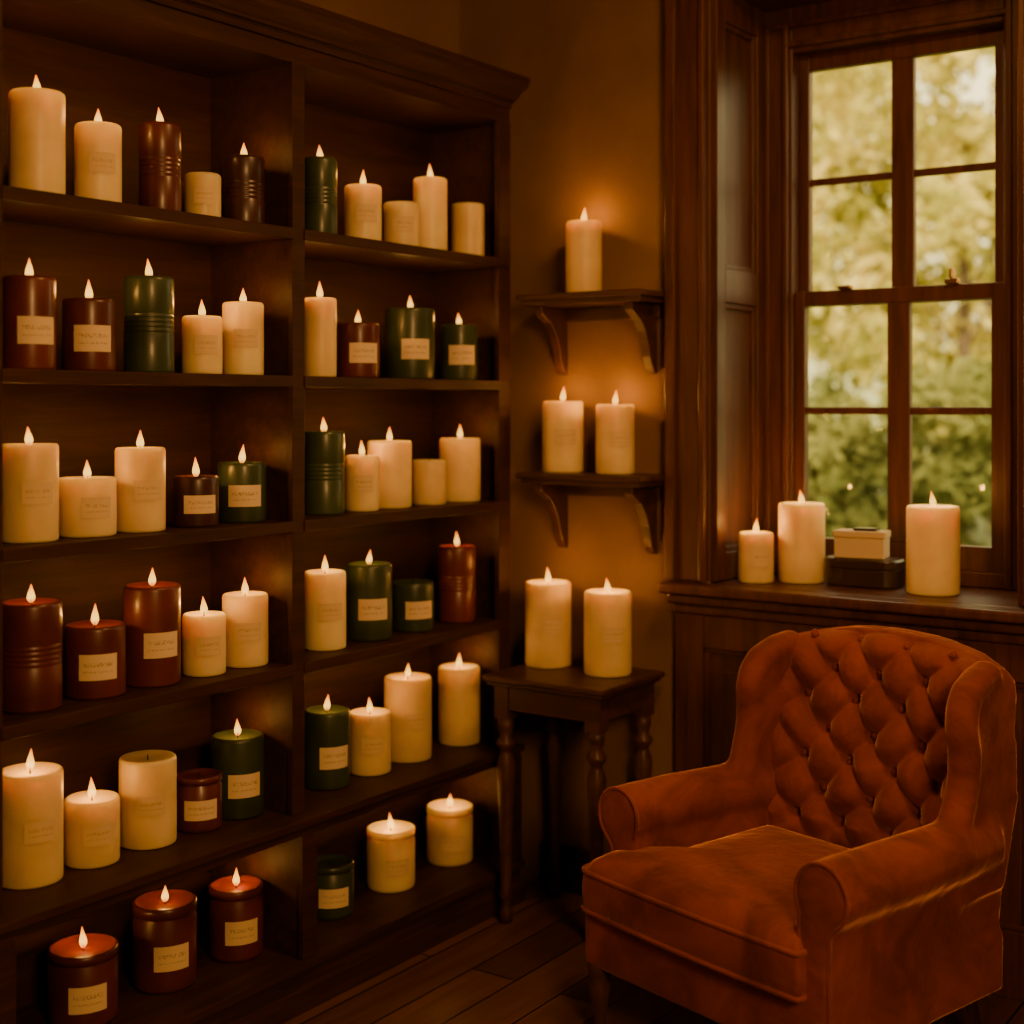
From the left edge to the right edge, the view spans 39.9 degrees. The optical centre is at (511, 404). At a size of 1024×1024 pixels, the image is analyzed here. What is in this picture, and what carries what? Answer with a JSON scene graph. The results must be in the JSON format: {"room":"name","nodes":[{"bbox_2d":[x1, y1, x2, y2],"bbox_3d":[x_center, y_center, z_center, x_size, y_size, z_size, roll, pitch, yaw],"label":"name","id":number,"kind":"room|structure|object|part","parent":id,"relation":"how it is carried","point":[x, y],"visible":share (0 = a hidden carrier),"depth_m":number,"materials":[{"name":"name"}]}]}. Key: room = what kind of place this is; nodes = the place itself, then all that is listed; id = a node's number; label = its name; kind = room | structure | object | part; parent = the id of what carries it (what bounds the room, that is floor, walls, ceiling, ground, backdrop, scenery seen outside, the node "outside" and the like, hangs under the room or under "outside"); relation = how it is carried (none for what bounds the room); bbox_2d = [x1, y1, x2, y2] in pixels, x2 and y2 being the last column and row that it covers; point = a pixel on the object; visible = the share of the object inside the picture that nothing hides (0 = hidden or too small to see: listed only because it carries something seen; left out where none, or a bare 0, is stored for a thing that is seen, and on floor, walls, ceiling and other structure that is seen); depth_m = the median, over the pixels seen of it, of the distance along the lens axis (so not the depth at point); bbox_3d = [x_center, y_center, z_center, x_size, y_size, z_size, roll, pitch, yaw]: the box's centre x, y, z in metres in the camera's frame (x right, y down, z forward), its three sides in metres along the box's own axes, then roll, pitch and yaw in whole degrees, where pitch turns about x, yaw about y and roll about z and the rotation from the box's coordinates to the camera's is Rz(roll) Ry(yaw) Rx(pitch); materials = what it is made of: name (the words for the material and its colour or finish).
{"room":"shop","nodes":[
{"label":"shop","id":0,"kind":"room"},
{"bbox_2d":[300,0,459,53],"bbox_3d":[-1.678,0.000,2.580,0.150,3.000,5.900,0,0,35],"label":"wall","id":1,"kind":"structure","parent":0,"point":[436,23],"depth_m":4.40,"materials":[{"name":"paint"}]},
{"bbox_2d":[460,0,737,883],"bbox_3d":[2.033,0.000,3.319,5.080,3.000,0.430,0,0,35],"label":"wall","id":2,"kind":"structure","parent":0,"point":[587,130],"depth_m":4.33,"materials":[{"name":"paint"}]},
{"bbox_2d":[541,840,605,894],"bbox_3d":[0.278,1.430,4.274,0.450,0.140,0.019,0,0,35],"label":"baseboard","id":3,"kind":"structure","parent":2,"relation":"attached to","point":[573,859],"depth_m":4.33,"materials":[{"name":"brown wood"}]},
{"bbox_2d":[515,288,664,374],"bbox_3d":[0.238,-0.213,4.204,0.436,0.239,0.179,0,0,35],"label":"wall shelf","id":4,"kind":"object","parent":2,"relation":"attached to","point":[554,310],"visible":0.94,"depth_m":4.18,"materials":[{"name":"brown wood"}]},
{"bbox_2d":[566,220,601,291],"bbox_3d":[0.215,-0.462,4.227,0.108,0.260,0.108,0,0,35],"label":"pillar candle","id":5,"kind":"object","parent":4,"relation":"on","point":[583,237],"visible":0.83,"depth_m":4.18,"materials":[{"name":"beige wax"}]},
{"bbox_2d":[515,470,664,553],"bbox_3d":[0.238,0.322,4.204,0.436,0.239,0.179,0,0,35],"label":"wall shelf","id":6,"kind":"object","parent":2,"relation":"attached to","point":[643,490],"visible":0.9,"depth_m":4.17,"materials":[{"name":"brown wood"}]},
{"bbox_2d":[542,400,582,472],"bbox_3d":[0.154,0.073,4.269,0.124,0.259,0.125,0,0,35],"label":"pillar candle","id":7,"kind":"object","parent":6,"relation":"on","point":[562,421],"visible":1,"depth_m":4.21,"materials":[{"name":"beige wax"}]},
{"bbox_2d":[596,403,634,473],"bbox_3d":[0.305,0.080,4.164,0.115,0.246,0.114,0,0,35],"label":"pillar candle","id":8,"kind":"object","parent":6,"relation":"on","point":[615,423],"visible":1,"depth_m":4.12,"materials":[{"name":"beige wax"}]},
{"bbox_2d":[710,0,765,581],"bbox_3d":[0.677,-0.350,4.208,0.023,1.720,0.330,0,0,35],"label":"trim","id":9,"kind":"structure","parent":2,"relation":"attached to","point":[736,26],"depth_m":4.20,"materials":[{"name":"brown wood"}]},
{"bbox_2d":[744,0,833,11],"bbox_3d":[1.032,-1.214,3.959,0.891,0.011,0.330,0,0,35],"label":"trim","id":10,"kind":"structure","parent":2,"relation":"attached to","point":[765,5],"depth_m":4.24,"materials":[{"name":"brown wood"}]},
{"bbox_2d":[658,573,1023,645],"bbox_3d":[1.035,0.560,3.961,1.150,0.090,0.505,0,0,35],"label":"window sill","id":11,"kind":"structure","parent":2,"relation":"attached to","point":[989,615],"depth_m":3.81,"materials":[{"name":"brown wood"}]},
{"bbox_2d":[738,531,773,583],"bbox_3d":[0.709,0.421,4.100,0.102,0.186,0.102,0,0,35],"label":"pillar candle","id":12,"kind":"object","parent":11,"relation":"on","point":[755,548],"visible":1,"depth_m":4.06,"materials":[{"name":"beige wax"}]},
{"bbox_2d":[778,501,824,583],"bbox_3d":[0.844,0.381,4.107,0.134,0.267,0.134,0,0,35],"label":"pillar candle","id":13,"kind":"object","parent":11,"relation":"on","point":[801,524],"visible":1,"depth_m":4.05,"materials":[{"name":"beige wax"}]},
{"bbox_2d":[825,555,904,588],"bbox_3d":[1.004,0.474,4.016,0.218,0.080,0.124,0,0,35],"label":"tin","id":14,"kind":"object","parent":11,"relation":"on","point":[887,573],"visible":0.91,"depth_m":3.96,"materials":[{"name":"brown metal"}]},
{"bbox_2d":[833,527,890,558],"bbox_3d":[0.998,0.392,4.020,0.146,0.084,0.086,0,0,27],"label":"gift box","id":15,"kind":"object","parent":14,"relation":"on","point":[857,542],"visible":1,"depth_m":3.99,"materials":[{"name":"beige cardboard"}]},
{"bbox_3d":[0.998,0.366,4.020,0.146,0.018,0.086,0,0,27],"label":"box lid","id":16,"kind":"part","parent":15,"relation":"part of","materials":[{"name":"beige cardboard"}]},
{"bbox_2d":[906,504,959,595],"bbox_3d":[1.150,0.374,3.850,0.142,0.280,0.142,0,0,35],"label":"pillar candle","id":17,"kind":"object","parent":11,"relation":"on","point":[932,530],"visible":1,"depth_m":3.79,"materials":[{"name":"beige wax"}]},
{"bbox_2d":[665,0,1023,606],"bbox_3d":[0.924,-0.485,3.804,1.141,1.990,0.047,0,0,35],"label":"trim","id":18,"kind":"structure","parent":2,"relation":"attached to","point":[686,21],"depth_m":4.09,"materials":[{"name":"brown wood"}]},
{"bbox_2d":[675,613,1023,1000],"bbox_3d":[0.930,1.052,3.810,1.090,0.896,0.030,0,0,35],"label":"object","id":19,"kind":"structure","parent":2,"relation":"attached to","point":[710,651],"depth_m":4.02,"materials":[{"name":"brown wood"}]},
{"bbox_2d":[764,0,1017,590],"bbox_3d":[1.149,-0.352,4.125,0.891,1.733,0.105,0,0,35],"label":"frame","id":20,"kind":"object","parent":2,"relation":"attached to","point":[790,34],"visible":0.77,"depth_m":4.27,"materials":[{"name":"brown wood"}]},
{"bbox_2d":[795,26,1003,572],"bbox_3d":[1.140,-0.300,4.149,0.631,1.542,0.065,0,0,35],"label":"sash","id":21,"kind":"object","parent":2,"relation":"attached to","point":[899,298],"visible":0.84,"depth_m":4.13,"materials":[{"name":"brown wood"}]},
{"bbox_2d":[838,285,852,289],"bbox_3d":[0.995,-0.351,4.208,0.040,0.012,0.025,0,0,35],"label":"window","id":22,"kind":"structure","parent":21,"relation":"attached to","point":[840,287],"depth_m":4.20,"materials":[{"name":"gold metal"}]},
{"bbox_2d":[944,268,960,284],"bbox_3d":[1.257,-0.367,4.025,0.040,0.045,0.035,0,0,35],"label":"sash lock","id":23,"kind":"object","parent":21,"relation":"attached to","point":[952,272],"visible":1,"depth_m":4.01,"materials":[{"name":"gold metal"}]},
{"bbox_2d":[1018,0,1022,605],"bbox_3d":[1.388,-0.350,3.710,0.023,1.720,0.330,0,0,35],"label":"trim","id":24,"kind":"structure","parent":2,"relation":"attached to","point":[1020,2],"depth_m":3.58,"materials":[{"name":"brown wood"}]},
{"bbox_2d":[283,879,1023,1023],"bbox_3d":[0.420,1.550,1.018,5.380,0.100,6.050,0,0,35],"label":"floor","id":25,"kind":"structure","parent":0,"point":[531,968],"depth_m":3.61,"materials":[{"name":"brown wood"}]},
{"bbox_2d":[0,0,529,1023],"bbox_3d":[-0.883,0.255,3.255,0.374,2.490,2.738,0,0,35],"label":"bookcase","id":26,"kind":"object","parent":25,"relation":"on","point":[284,83],"visible":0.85,"depth_m":3.57,"materials":[{"name":"brown wood"}]},
{"bbox_2d":[3,275,55,369],"bbox_3d":[-1.028,-0.193,3.002,0.111,0.240,0.110,0,0,35],"label":"pillar candle","id":27,"kind":"object","parent":26,"relation":"in","point":[29,301],"visible":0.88,"depth_m":2.96,"materials":[{"name":"red wax"}]},
{"bbox_2d":[3,442,58,542],"bbox_3d":[-1.030,0.168,3.009,0.123,0.244,0.122,0,0,35],"label":"pillar candle","id":28,"kind":"object","parent":26,"relation":"in","point":[30,470],"visible":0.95,"depth_m":2.96,"materials":[{"name":"beige wax"}]},
{"bbox_2d":[3,597,61,713],"bbox_3d":[-1.029,0.515,3.017,0.128,0.265,0.128,0,0,35],"label":"pillar candle","id":29,"kind":"object","parent":26,"relation":"in","point":[32,627],"visible":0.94,"depth_m":2.96,"materials":[{"name":"red wax"}]},
{"bbox_2d":[3,762,63,889],"bbox_3d":[-1.040,0.883,3.044,0.139,0.284,0.138,0,0,35],"label":"pillar candle","id":30,"kind":"object","parent":26,"relation":"in","point":[33,792],"visible":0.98,"depth_m":2.98,"materials":[{"name":"beige wax"}]},
{"bbox_2d":[8,87,65,193],"bbox_3d":[-1.018,-0.576,3.022,0.116,0.266,0.116,0,0,35],"label":"pillar candle","id":31,"kind":"object","parent":26,"relation":"in","point":[36,116],"visible":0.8,"depth_m":2.97,"materials":[{"name":"beige wax"}]},
{"bbox_2d":[48,933,118,1023],"bbox_3d":[-0.963,1.274,3.167,0.154,0.203,0.153,0,0,35],"label":"jar candle","id":32,"kind":"object","parent":26,"relation":"in","point":[82,968],"visible":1,"depth_m":3.11,"materials":[{"name":"red glass"}]},
{"bbox_2d":[59,475,116,537],"bbox_3d":[-0.944,0.206,3.135,0.127,0.168,0.126,0,0,35],"label":"pillar candle","id":33,"kind":"object","parent":26,"relation":"in","point":[87,504],"visible":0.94,"depth_m":3.08,"materials":[{"name":"beige wax"}]},
{"bbox_2d":[62,298,115,370],"bbox_3d":[-0.939,-0.176,3.132,0.115,0.206,0.114,0,0,35],"label":"pillar candle","id":34,"kind":"object","parent":26,"relation":"in","point":[88,324],"visible":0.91,"depth_m":3.08,"materials":[{"name":"red wax"}]},
{"bbox_2d":[64,790,119,868],"bbox_3d":[-0.943,0.930,3.168,0.123,0.188,0.122,0,0,35],"label":"pillar candle","id":35,"kind":"object","parent":26,"relation":"in","point":[91,817],"visible":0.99,"depth_m":3.12,"materials":[{"name":"beige wax"}]},
{"bbox_2d":[64,619,125,699],"bbox_3d":[-0.934,0.546,3.157,0.135,0.204,0.134,0,0,35],"label":"pillar candle","id":36,"kind":"object","parent":26,"relation":"in","point":[94,650],"visible":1,"depth_m":3.10,"materials":[{"name":"red wax"}]},
{"bbox_2d":[74,121,121,201],"bbox_3d":[-0.923,-0.552,3.145,0.103,0.219,0.102,0,0,35],"label":"pillar candle","id":37,"kind":"object","parent":26,"relation":"in","point":[97,144],"visible":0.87,"depth_m":3.10,"materials":[{"name":"beige wax"}]},
{"bbox_2d":[115,446,165,532],"bbox_3d":[-0.857,0.173,3.250,0.115,0.232,0.114,0,0,35],"label":"pillar candle","id":38,"kind":"object","parent":26,"relation":"in","point":[140,472],"visible":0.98,"depth_m":3.20,"materials":[{"name":"beige wax"}]},
{"bbox_2d":[119,750,176,849],"bbox_3d":[-0.853,0.922,3.305,0.133,0.206,0.132,0,0,35],"label":"pillar candle","id":39,"kind":"object","parent":26,"relation":"in","point":[147,778],"visible":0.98,"depth_m":3.25,"materials":[{"name":"beige wax"}]},
{"bbox_2d":[124,275,173,372],"bbox_3d":[-0.842,-0.207,3.272,0.114,0.267,0.114,0,0,35],"label":"pillar candle","id":40,"kind":"object","parent":26,"relation":"in","point":[148,299],"visible":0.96,"depth_m":3.22,"materials":[{"name":"green wax"}]},
{"bbox_2d":[123,581,180,687],"bbox_3d":[-0.839,0.513,3.289,0.131,0.269,0.130,0,0,35],"label":"pillar candle","id":41,"kind":"object","parent":26,"relation":"in","point":[151,609],"visible":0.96,"depth_m":3.23,"materials":[{"name":"red wax"}]},
{"bbox_2d":[139,121,180,210],"bbox_3d":[-0.820,-0.568,3.287,0.096,0.252,0.096,0,0,35],"label":"pillar candle","id":42,"kind":"object","parent":26,"relation":"in","point":[159,141],"visible":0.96,"depth_m":3.25,"materials":[{"name":"red wax"}]},
{"bbox_2d":[133,889,196,993],"bbox_3d":[-0.826,1.260,3.358,0.150,0.232,0.149,0,0,35],"label":"jar candle","id":43,"kind":"object","parent":26,"relation":"in","point":[164,921],"visible":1,"depth_m":3.30,"materials":[{"name":"red glass"}]},
{"bbox_2d":[173,474,218,526],"bbox_3d":[-0.758,0.207,3.385,0.109,0.165,0.108,0,0,35],"label":"pillar candle","id":44,"kind":"object","parent":26,"relation":"in","point":[195,497],"visible":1,"depth_m":3.34,"materials":[{"name":"wax"}]},
{"bbox_2d":[177,768,221,832],"bbox_3d":[-0.759,0.958,3.420,0.112,0.133,0.111,0,0,35],"label":"jar candle","id":45,"kind":"object","parent":26,"relation":"in","point":[199,790],"visible":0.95,"depth_m":3.38,"materials":[{"name":"red glass"}]},
{"bbox_2d":[182,315,222,373],"bbox_3d":[-0.745,-0.164,3.393,0.097,0.181,0.096,0,0,35],"label":"pillar candle","id":46,"kind":"object","parent":26,"relation":"in","point":[202,350],"visible":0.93,"depth_m":3.35,"materials":[{"name":"beige wax"}]},
{"bbox_2d":[185,172,220,216],"bbox_3d":[-0.742,-0.500,3.389,0.087,0.116,0.086,0,0,35],"label":"pillar candle","id":47,"kind":"object","parent":26,"relation":"in","point":[202,189],"visible":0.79,"depth_m":3.35,"materials":[{"name":"beige wax"}]},
{"bbox_2d":[182,610,225,676],"bbox_3d":[-0.743,0.555,3.404,0.105,0.186,0.104,0,0,35],"label":"pillar candle","id":48,"kind":"object","parent":26,"relation":"in","point":[204,631],"visible":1,"depth_m":3.36,"materials":[{"name":"beige wax"}]},
{"bbox_2d":[209,875,262,962],"bbox_3d":[-0.692,1.268,3.538,0.136,0.215,0.135,0,0,35],"label":"jar candle","id":49,"kind":"object","parent":26,"relation":"in","point":[235,901],"visible":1,"depth_m":3.48,"materials":[{"name":"red glass"}]},
{"bbox_2d":[211,729,263,819],"bbox_3d":[-0.688,0.906,3.540,0.132,0.237,0.131,0,0,35],"label":"pillar candle","id":50,"kind":"object","parent":26,"relation":"in","point":[238,754],"visible":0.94,"depth_m":3.48,"materials":[{"name":"green wax"}]},
{"bbox_2d":[217,461,265,522],"bbox_3d":[-0.673,0.194,3.517,0.121,0.192,0.120,0,0,35],"label":"pillar candle","id":51,"kind":"object","parent":26,"relation":"in","point":[242,484],"visible":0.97,"depth_m":3.47,"materials":[{"name":"green wax"}]},
{"bbox_2d":[222,301,263,374],"bbox_3d":[-0.669,-0.182,3.508,0.103,0.218,0.102,0,0,35],"label":"pillar candle","id":52,"kind":"object","parent":26,"relation":"in","point":[242,321],"visible":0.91,"depth_m":3.46,"materials":[{"name":"beige wax"}]},
{"bbox_2d":[223,154,264,222],"bbox_3d":[-0.667,-0.548,3.510,0.102,0.211,0.102,0,0,35],"label":"pillar candle","id":53,"kind":"object","parent":26,"relation":"in","point":[243,174],"visible":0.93,"depth_m":3.47,"materials":[{"name":"wax"}]},
{"bbox_2d":[222,591,267,667],"bbox_3d":[-0.666,0.539,3.522,0.115,0.218,0.114,0,0,35],"label":"pillar candle","id":54,"kind":"object","parent":26,"relation":"in","point":[246,612],"visible":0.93,"depth_m":3.47,"materials":[{"name":"beige wax"}]},
{"bbox_2d":[305,297,336,376],"bbox_3d":[-0.508,-0.201,3.726,0.088,0.254,0.088,0,0,35],"label":"pillar candle","id":55,"kind":"object","parent":26,"relation":"in","point":[320,312],"visible":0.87,"depth_m":3.69,"materials":[{"name":"beige wax"}]},
{"bbox_2d":[305,156,336,233],"bbox_3d":[-0.507,-0.566,3.728,0.090,0.246,0.090,0,0,35],"label":"pillar candle","id":56,"kind":"object","parent":26,"relation":"in","point":[320,171],"visible":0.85,"depth_m":3.69,"materials":[{"name":"green wax"}]},
{"bbox_2d":[305,431,344,514],"bbox_3d":[-0.501,0.160,3.755,0.110,0.258,0.110,0,0,35],"label":"pillar candle","id":57,"kind":"object","parent":26,"relation":"in","point":[324,450],"visible":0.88,"depth_m":3.71,"materials":[{"name":"green wax"}]},
{"bbox_2d":[305,569,345,650],"bbox_3d":[-0.498,0.523,3.760,0.113,0.248,0.112,0,0,35],"label":"pillar candle","id":58,"kind":"object","parent":26,"relation":"in","point":[325,589],"visible":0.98,"depth_m":3.71,"materials":[{"name":"beige wax"}]},
{"bbox_2d":[305,705,349,789],"bbox_3d":[-0.499,0.902,3.804,0.125,0.244,0.124,0,0,35],"label":"pillar candle","id":59,"kind":"object","parent":26,"relation":"in","point":[327,727],"visible":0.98,"depth_m":3.75,"materials":[{"name":"green wax"}]},
{"bbox_2d":[317,854,353,919],"bbox_3d":[-0.490,1.304,3.817,0.126,0.143,0.125,0,0,35],"label":"jar candle","id":60,"kind":"object","parent":26,"relation":"in","point":[335,872],"visible":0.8,"depth_m":3.76,"materials":[{"name":"green glass"}]},
{"bbox_2d":[336,322,379,377],"bbox_3d":[-0.423,-0.167,3.873,0.119,0.188,0.118,0,0,35],"label":"pillar candle","id":61,"kind":"object","parent":26,"relation":"in","point":[358,343],"visible":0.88,"depth_m":3.82,"materials":[{"name":"red wax"}]},
{"bbox_2d":[345,455,378,511],"bbox_3d":[-0.411,0.193,3.868,0.095,0.194,0.094,0,0,35],"label":"pillar candle","id":62,"kind":"object","parent":26,"relation":"in","point":[361,471],"visible":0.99,"depth_m":3.83,"materials":[{"name":"beige wax"}]},
{"bbox_2d":[344,183,381,240],"bbox_3d":[-0.409,-0.545,3.878,0.103,0.206,0.102,0,0,35],"label":"pillar candle","id":63,"kind":"object","parent":26,"relation":"in","point":[362,201],"visible":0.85,"depth_m":3.83,"materials":[{"name":"beige wax"}]},
{"bbox_2d":[346,561,391,641],"bbox_3d":[-0.397,0.525,3.918,0.129,0.246,0.128,0,0,35],"label":"pillar candle","id":64,"kind":"object","parent":26,"relation":"in","point":[368,583],"visible":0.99,"depth_m":3.86,"materials":[{"name":"green wax"}]},
{"bbox_2d":[350,707,390,775],"bbox_3d":[-0.397,0.921,3.944,0.119,0.208,0.118,0,0,35],"label":"pillar candle","id":65,"kind":"object","parent":26,"relation":"in","point":[370,727],"visible":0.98,"depth_m":3.90,"materials":[{"name":"beige wax"}]},
{"bbox_2d":[367,439,411,508],"bbox_3d":[-0.347,0.175,3.989,0.126,0.229,0.126,0,0,35],"label":"pillar candle","id":66,"kind":"object","parent":26,"relation":"in","point":[395,456],"visible":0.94,"depth_m":3.93,"materials":[{"name":"beige wax"}]},
{"bbox_2d":[366,820,414,892],"bbox_3d":[-0.346,1.271,4.034,0.140,0.208,0.139,0,0,35],"label":"jar candle","id":67,"kind":"object","parent":26,"relation":"in","point":[390,843],"visible":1,"depth_m":3.98,"materials":[{"name":"beige wax"}]},
{"bbox_2d":[383,201,419,245],"bbox_3d":[-0.315,-0.510,4.016,0.105,0.136,0.104,0,0,35],"label":"pillar candle","id":68,"kind":"object","parent":26,"relation":"in","point":[401,219],"visible":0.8,"depth_m":3.97,"materials":[{"name":"beige wax"}]},
{"bbox_2d":[384,672,431,762],"bbox_3d":[-0.302,0.887,4.097,0.139,0.275,0.138,0,0,35],"label":"pillar candle","id":69,"kind":"object","parent":26,"relation":"in","point":[407,695],"visible":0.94,"depth_m":4.04,"materials":[{"name":"beige wax"}]},
{"bbox_2d":[386,307,434,378],"bbox_3d":[-0.293,-0.196,4.076,0.141,0.244,0.140,0,0,35],"label":"pillar candle","id":70,"kind":"object","parent":26,"relation":"in","point":[410,331],"visible":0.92,"depth_m":4.02,"materials":[{"name":"green wax"}]},
{"bbox_2d":[392,579,433,631],"bbox_3d":[-0.286,0.576,4.071,0.123,0.143,0.122,0,0,35],"label":"pillar candle","id":71,"kind":"object","parent":26,"relation":"in","point":[412,599],"visible":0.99,"depth_m":4.02,"materials":[{"name":"green wax"}]},
{"bbox_2d":[412,459,445,504],"bbox_3d":[-0.242,0.223,4.115,0.100,0.134,0.100,0,0,35],"label":"pillar candle","id":72,"kind":"object","parent":26,"relation":"in","point":[428,475],"visible":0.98,"depth_m":4.07,"materials":[{"name":"beige wax"}]},
{"bbox_2d":[413,176,446,249],"bbox_3d":[-0.239,-0.574,4.120,0.100,0.264,0.100,0,0,35],"label":"pillar candle","id":73,"kind":"object","parent":26,"relation":"in","point":[430,192],"visible":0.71,"depth_m":4.07,"materials":[{"name":"beige wax"}]},
{"bbox_2d":[427,799,472,866],"bbox_3d":[-0.188,1.275,4.263,0.141,0.202,0.141,0,0,35],"label":"jar candle","id":74,"kind":"object","parent":26,"relation":"in","point":[449,821],"visible":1,"depth_m":4.21,"materials":[{"name":"beige wax"}]},
{"bbox_2d":[438,544,475,622],"bbox_3d":[-0.166,0.513,4.237,0.114,0.269,0.114,0,0,35],"label":"pillar candle","id":75,"kind":"object","parent":26,"relation":"in","point":[456,562],"visible":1,"depth_m":4.19,"materials":[{"name":"red wax"}]},
{"bbox_2d":[438,662,479,745],"bbox_3d":[-0.161,0.889,4.290,0.128,0.272,0.128,0,0,35],"label":"pillar candle","id":76,"kind":"object","parent":26,"relation":"in","point":[458,682],"visible":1,"depth_m":4.24,"materials":[{"name":"beige wax"}]},
{"bbox_2d":[441,323,477,379],"bbox_3d":[-0.159,-0.176,4.244,0.113,0.205,0.113,0,0,35],"label":"pillar candle","id":77,"kind":"object","parent":26,"relation":"in","point":[459,342],"visible":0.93,"depth_m":4.20,"materials":[{"name":"green wax"}]},
{"bbox_2d":[440,438,480,501],"bbox_3d":[-0.157,0.173,4.258,0.124,0.233,0.124,0,0,35],"label":"pillar candle","id":78,"kind":"object","parent":26,"relation":"in","point":[461,456],"visible":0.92,"depth_m":4.20,"materials":[{"name":"beige wax"}]},
{"bbox_2d":[451,202,484,255],"bbox_3d":[-0.133,-0.527,4.271,0.100,0.169,0.100,0,0,35],"label":"pillar candle","id":79,"kind":"object","parent":26,"relation":"in","point":[467,227],"visible":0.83,"depth_m":4.23,"materials":[{"name":"beige wax"}]},
{"bbox_2d":[483,660,664,923],"bbox_3d":[0.182,1.140,4.107,0.408,0.720,0.355,0,0,35],"label":"side table","id":80,"kind":"object","parent":25,"relation":"on","point":[569,693],"visible":0.79,"depth_m":4.07,"materials":[{"name":"brown wood"}]},
{"bbox_3d":[-0.018,1.156,4.091,0.056,0.688,0.056,0,0,35],"label":"leg","id":81,"kind":"part","parent":80,"relation":"part of","materials":[{"name":"brown wood"}]},
{"bbox_2d":[525,579,570,668],"bbox_3d":[0.109,0.632,4.228,0.138,0.294,0.138,0,0,35],"label":"pillar candle","id":82,"kind":"object","parent":80,"relation":"on","point":[547,601],"visible":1,"depth_m":4.17,"materials":[{"name":"beige wax"}]},
{"bbox_3d":[0.132,1.156,4.304,0.056,0.688,0.056,0,0,35],"label":"leg","id":83,"kind":"part","parent":80,"relation":"part of","materials":[{"name":"brown wood"}]},
{"bbox_3d":[0.235,1.156,3.914,0.056,0.688,0.056,0,0,35],"label":"leg","id":84,"kind":"part","parent":80,"relation":"part of","materials":[{"name":"brown wood"}]},
{"bbox_2d":[584,588,631,677],"bbox_3d":[0.278,0.640,4.091,0.138,0.277,0.138,0,0,35],"label":"pillar candle","id":85,"kind":"object","parent":80,"relation":"on","point":[607,611],"visible":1,"depth_m":4.03,"materials":[{"name":"beige wax"}]},
{"bbox_3d":[0.384,1.156,4.127,0.056,0.688,0.056,0,0,35],"label":"leg","id":86,"kind":"part","parent":80,"relation":"part of","materials":[{"name":"brown wood"}]},
{"bbox_2d":[581,625,1017,1023],"bbox_3d":[0.681,1.029,3.293,0.788,0.942,0.800,0,0,-39],"label":"armchair","id":87,"kind":"object","parent":25,"relation":"on","point":[846,860],"visible":1,"depth_m":3.21,"materials":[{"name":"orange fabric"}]},
{"bbox_3d":[0.208,1.410,3.350,0.060,0.180,0.060,0,0,-39],"label":"leg","id":88,"kind":"part","parent":87,"relation":"part of","materials":[{"name":"brown wood"}]},
{"bbox_2d":[582,825,849,996],"bbox_3d":[0.579,1.120,3.262,0.584,0.160,0.682,0,0,-39],"label":"seat cushion","id":89,"kind":"object","parent":87,"relation":"on","point":[719,899],"depth_m":3.13,"materials":[{"name":"orange fabric"}]},
{"bbox_3d":[1.076,1.410,3.255,0.093,0.180,0.044,0,0,-39],"label":"leg","id":90,"kind":"part","parent":87,"relation":"part of","materials":[{"name":"brown wood"}]},
{"label":"outside","id":91,"kind":"structure","parent":0,"visible":0},
{"bbox_2d":[865,460,990,546],"bbox_3d":[14.146,1.850,20.187,60.000,0.100,40.700,0,0,35],"label":"lawn","id":92,"kind":"structure","parent":91,"point":[981,535],"depth_m":19.90,"materials":[{"name":"green plant"}]},
{"bbox_2d":[808,253,882,394],"bbox_3d":[2.449,-1.435,16.753,4.148,6.469,3.530,0,0,32],"label":"tree","id":93,"kind":"object","parent":92,"relation":"on","point":[815,322],"visible":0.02,"depth_m":16.23,"materials":[{"name":"green plant"}]},
{"bbox_2d":[809,66,891,339],"bbox_3d":[3.704,-2.449,22.410,5.486,8.496,5.068,0,0,35],"label":"tree","id":94,"kind":"object","parent":92,"relation":"on","point":[858,90],"visible":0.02,"depth_m":21.11,"materials":[{"name":"green plant"}]},
{"bbox_2d":[808,355,990,545],"bbox_3d":[2.955,0.678,11.125,2.563,2.102,1.418,0,0,35],"label":"shrub","id":95,"kind":"object","parent":92,"relation":"on","point":[840,452],"visible":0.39,"depth_m":10.87,"materials":[{"name":"green plant"}]},
{"bbox_2d":[808,47,994,544],"bbox_3d":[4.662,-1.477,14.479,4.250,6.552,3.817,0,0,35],"label":"tree","id":96,"kind":"object","parent":92,"relation":"on","point":[968,210],"visible":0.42,"depth_m":14.48,"materials":[{"name":"green plant"}]}
]}

